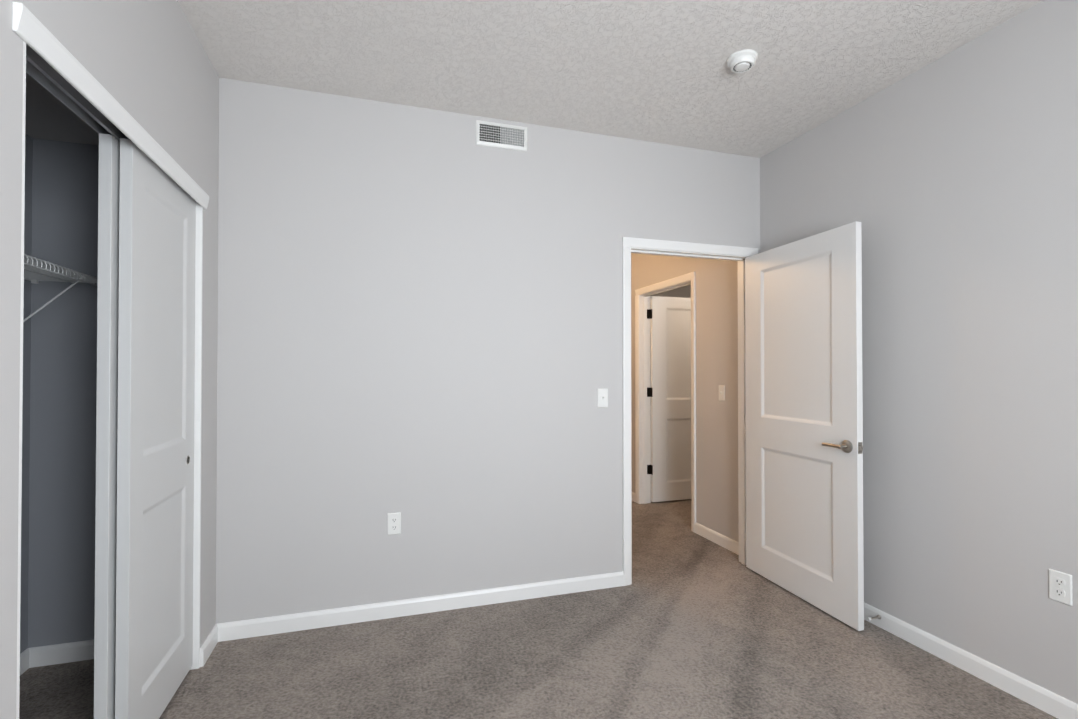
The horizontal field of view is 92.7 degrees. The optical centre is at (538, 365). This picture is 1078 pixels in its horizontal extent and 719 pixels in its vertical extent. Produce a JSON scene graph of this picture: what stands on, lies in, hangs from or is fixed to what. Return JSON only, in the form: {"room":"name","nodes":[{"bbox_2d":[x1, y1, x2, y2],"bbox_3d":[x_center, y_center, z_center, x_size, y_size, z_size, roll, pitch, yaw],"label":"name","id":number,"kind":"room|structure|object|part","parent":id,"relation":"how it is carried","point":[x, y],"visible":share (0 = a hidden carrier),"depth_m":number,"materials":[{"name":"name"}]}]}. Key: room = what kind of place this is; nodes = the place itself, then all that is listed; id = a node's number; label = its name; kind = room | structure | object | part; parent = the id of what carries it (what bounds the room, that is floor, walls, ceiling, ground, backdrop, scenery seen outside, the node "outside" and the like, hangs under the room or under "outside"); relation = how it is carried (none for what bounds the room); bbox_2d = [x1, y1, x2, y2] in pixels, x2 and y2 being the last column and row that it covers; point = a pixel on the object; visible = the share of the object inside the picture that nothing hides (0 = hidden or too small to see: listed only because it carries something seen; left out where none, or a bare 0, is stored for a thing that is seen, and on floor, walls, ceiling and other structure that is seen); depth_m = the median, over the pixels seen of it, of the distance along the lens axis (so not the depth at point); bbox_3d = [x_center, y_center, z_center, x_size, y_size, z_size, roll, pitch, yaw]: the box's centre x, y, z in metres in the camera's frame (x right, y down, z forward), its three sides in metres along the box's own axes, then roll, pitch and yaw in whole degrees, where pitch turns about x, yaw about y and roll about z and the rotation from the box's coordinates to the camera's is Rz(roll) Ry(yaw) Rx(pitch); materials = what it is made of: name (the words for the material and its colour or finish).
{"room":"empty bedroom","nodes":[
{"label":"empty bedroom","id":0,"kind":"room"},
{"bbox_2d":[20,133,32,653],"bbox_3d":[-2.023,-0.048,1.363,0.115,2.730,1.874,0,-1,-17],"label":"wall","id":1,"kind":"structure","parent":0,"point":[26,405],"depth_m":2.25,"materials":[{"name":"paint"}]},
{"bbox_2d":[20,639,93,675],"bbox_3d":[-1.695,1.277,1.513,0.609,0.083,1.759,0,-1,-17],"label":"baseboard","id":2,"kind":"structure","parent":1,"relation":"attached to","point":[39,656],"depth_m":2.28,"materials":[{"name":"paint"}]},
{"bbox_2d":[23,254,96,322],"bbox_3d":[-1.835,-0.233,1.485,0.317,0.322,1.759,0,-1,-17],"label":"closet shelf","id":3,"kind":"object","parent":1,"relation":"attached to","point":[37,273],"visible":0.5,"depth_m":2.10,"materials":[{"name":"metal"}]},
{"bbox_2d":[25,73,98,144],"bbox_3d":[-1.695,-1.074,1.537,0.609,0.115,1.759,0,-1,-17],"label":"ceiling","id":4,"kind":"structure","parent":0,"point":[49,115],"depth_m":2.12,"materials":[{"name":"paint"}]},
{"bbox_2d":[0,0,218,718],"bbox_3d":[-1.024,-0.056,0.592,0.115,2.730,3.944,0,-1,-17],"label":"wall","id":5,"kind":"structure","parent":0,"point":[147,65],"depth_m":1.58,"materials":[{"name":"paint"}]},
{"bbox_2d":[26,43,128,140],"bbox_3d":[-1.369,-0.760,1.684,0.100,0.040,1.190,0,-1,-17],"label":"track rail","id":6,"kind":"object","parent":5,"relation":"attached to","point":[40,70],"visible":0.17,"depth_m":1.44,"materials":[{"name":"metal"}]},
{"bbox_2d":[94,133,119,718],"bbox_3d":[-1.474,0.283,1.921,0.039,2.038,0.610,0,-1,-17],"label":"closet door","id":7,"kind":"structure","parent":5,"relation":"in","point":[106,431],"depth_m":1.64,"materials":[{"name":"paint"}]},
{"bbox_2d":[16,41,202,718],"bbox_3d":[-1.363,0.270,1.675,0.115,2.100,1.210,0,-1,-17],"label":"door frame","id":8,"kind":"structure","parent":5,"relation":"attached to","point":[197,431],"depth_m":2.25,"materials":[{"name":"paint"}]},
{"bbox_2d":[12,2,208,208],"bbox_3d":[-1.298,-0.735,1.700,0.018,0.062,1.271,0,-1,-17],"label":"trim","id":9,"kind":"structure","parent":5,"relation":"attached to","point":[34,33],"depth_m":1.38,"materials":[{"name":"paint"}]},
{"bbox_2d":[115,138,195,718],"bbox_3d":[-1.433,0.284,1.952,0.039,2.038,0.610,0,-1,-17],"label":"closet door","id":10,"kind":"structure","parent":5,"relation":"in","point":[155,467],"depth_m":1.86,"materials":[{"name":"paint"}]},
{"bbox_2d":[28,78,759,647],"bbox_3d":[-0.399,-0.032,2.914,4.142,2.730,0.115,0,-1,-17],"label":"wall","id":11,"kind":"structure","parent":0,"point":[420,318],"depth_m":2.73,"materials":[{"name":"paint"}]},
{"bbox_2d":[387,512,400,534],"bbox_3d":[-0.767,0.840,2.726,0.069,0.114,0.007,0,-1,-17],"label":"electrical outlet","id":12,"kind":"object","parent":11,"relation":"attached to","point":[393,523],"visible":1,"depth_m":2.72,"materials":[{"name":"white plastic"}]},
{"bbox_2d":[208,571,623,650],"bbox_3d":[-0.523,1.290,2.794,2.164,0.083,0.013,0,-1,-17],"label":"baseboard","id":13,"kind":"structure","parent":11,"relation":"attached to","point":[234,630],"depth_m":2.73,"materials":[{"name":"paint"}]},
{"bbox_2d":[476,120,526,150],"bbox_3d":[-0.209,-1.305,2.919,0.300,0.140,0.013,0,-1,-17],"label":"air vent","id":14,"kind":"object","parent":11,"relation":"in","point":[500,135],"visible":1,"depth_m":2.92,"materials":[{"name":"white plastic"}]},
{"bbox_2d":[597,388,607,407],"bbox_3d":[0.386,0.197,3.088,0.069,0.114,0.018,0,-1,-17],"label":"light switch","id":15,"kind":"object","parent":11,"relation":"attached to","point":[602,397],"visible":1,"depth_m":3.09,"materials":[{"name":"white plastic"}]},
{"bbox_2d":[622,237,757,585],"bbox_3d":[0.965,0.279,3.337,0.994,2.117,0.149,0,-1,-17],"label":"door frame","id":16,"kind":"structure","parent":11,"relation":"attached to","point":[628,243],"depth_m":3.23,"materials":[{"name":"paint"}]},
{"bbox_2d":[745,221,863,630],"bbox_3d":[1.475,0.303,2.970,0.145,2.036,0.875,0,-1,-17],"label":"door","id":17,"kind":"structure","parent":11,"relation":"in","point":[804,415],"depth_m":2.88,"materials":[{"name":"paint"}]},
{"bbox_3d":[1.571,0.413,2.661,0.145,0.065,0.154,0,-1,-17],"label":"handle","id":18,"kind":"part","parent":17,"relation":"part of","materials":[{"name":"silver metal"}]},
{"bbox_3d":[1.601,0.412,2.557,0.025,0.057,0.012,0,-1,-17],"label":"door handle latch","id":19,"kind":"part","parent":17,"relation":"part of","materials":[{"name":"silver metal"}]},
{"bbox_2d":[19,499,1057,718],"bbox_3d":[0.890,1.362,2.845,6.800,0.060,7.300,0,-1,-17],"label":"floor","id":20,"kind":"structure","parent":0,"point":[687,623],"depth_m":2.27,"materials":[{"name":"carpet"}]},
{"bbox_2d":[178,0,1043,157],"bbox_3d":[0.890,-1.448,2.874,6.800,0.100,7.300,0,-1,-17],"label":"ceiling","id":21,"kind":"structure","parent":0,"point":[658,71],"depth_m":2.32,"materials":[{"name":"white paint"}]},
{"bbox_2d":[727,49,757,72],"bbox_3d":[0.929,-1.380,2.353,0.133,0.046,0.133,0,-1,-17],"label":"smoke detector","id":22,"kind":"object","parent":21,"relation":"attached to","point":[741,61],"visible":1,"depth_m":2.32,"materials":[{"name":"white plastic"}]},
{"bbox_2d":[650,285,690,377],"bbox_3d":[0.702,0.004,6.476,4.830,2.730,0.115,0,-1,-17],"label":"wall","id":23,"kind":"structure","parent":0,"point":[684,292],"depth_m":6.77,"materials":[{"name":"paint"}]},
{"bbox_2d":[631,0,1077,703],"bbox_3d":[1.670,-0.031,3.044,0.115,2.730,7.015,0,-1,-17],"label":"wall","id":24,"kind":"structure","parent":0,"point":[949,182],"depth_m":2.27,"materials":[{"name":"paint"}]},
{"bbox_2d":[635,272,695,532],"bbox_3d":[1.171,0.299,4.636,0.149,2.102,0.994,0,-1,-17],"label":"door frame","id":25,"kind":"structure","parent":24,"relation":"attached to","point":[671,282],"depth_m":5.04,"materials":[{"name":"paint"}]},
{"bbox_2d":[647,296,690,501],"bbox_3d":[1.500,0.331,5.174,0.902,2.018,0.145,0,-1,-17],"label":"hall door","id":26,"kind":"structure","parent":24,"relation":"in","point":[671,394],"depth_m":5.10,"materials":[{"name":"paint"}]},
{"bbox_3d":[1.089,0.260,5.052,0.044,1.620,0.046,0,-1,-17],"label":"hall door hinge","id":27,"kind":"part","parent":26,"relation":"part of","materials":[{"name":"black metal"}]},
{"bbox_2d":[695,522,738,554],"bbox_3d":[1.352,1.301,3.835,0.013,0.083,0.624,0,-1,-17],"label":"baseboard","id":28,"kind":"structure","parent":24,"relation":"attached to","point":[731,545],"depth_m":3.86,"materials":[{"name":"paint"}]},
{"bbox_2d":[719,385,724,400],"bbox_3d":[1.354,0.207,3.830,0.018,0.114,0.069,0,-1,-17],"label":"light switch","id":29,"kind":"object","parent":24,"relation":"attached to","point":[721,392],"visible":1,"depth_m":3.83,"materials":[{"name":"white plastic"}]},
{"bbox_2d":[864,602,1077,718],"bbox_3d":[2.042,1.278,1.598,0.030,0.083,3.829,0,-1,-17],"label":"baseboard","id":30,"kind":"structure","parent":24,"relation":"attached to","point":[1041,698],"depth_m":2.18,"materials":[{"name":"paint"}]},
{"bbox_2d":[867,615,880,620],"bbox_3d":[1.692,1.278,2.600,0.074,0.022,0.022,0,-1,-17],"label":"door stop","id":31,"kind":"object","parent":30,"relation":"attached to","point":[878,617],"visible":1,"depth_m":2.60,"materials":[{"name":"silver metal"}]},
{"bbox_2d":[1049,569,1072,605],"bbox_3d":[1.953,0.832,1.928,0.007,0.114,0.069,0,-1,-17],"label":"electrical outlet","id":32,"kind":"object","parent":24,"relation":"attached to","point":[1060,586],"visible":1,"depth_m":1.92,"materials":[{"name":"white plastic"}]}
]}

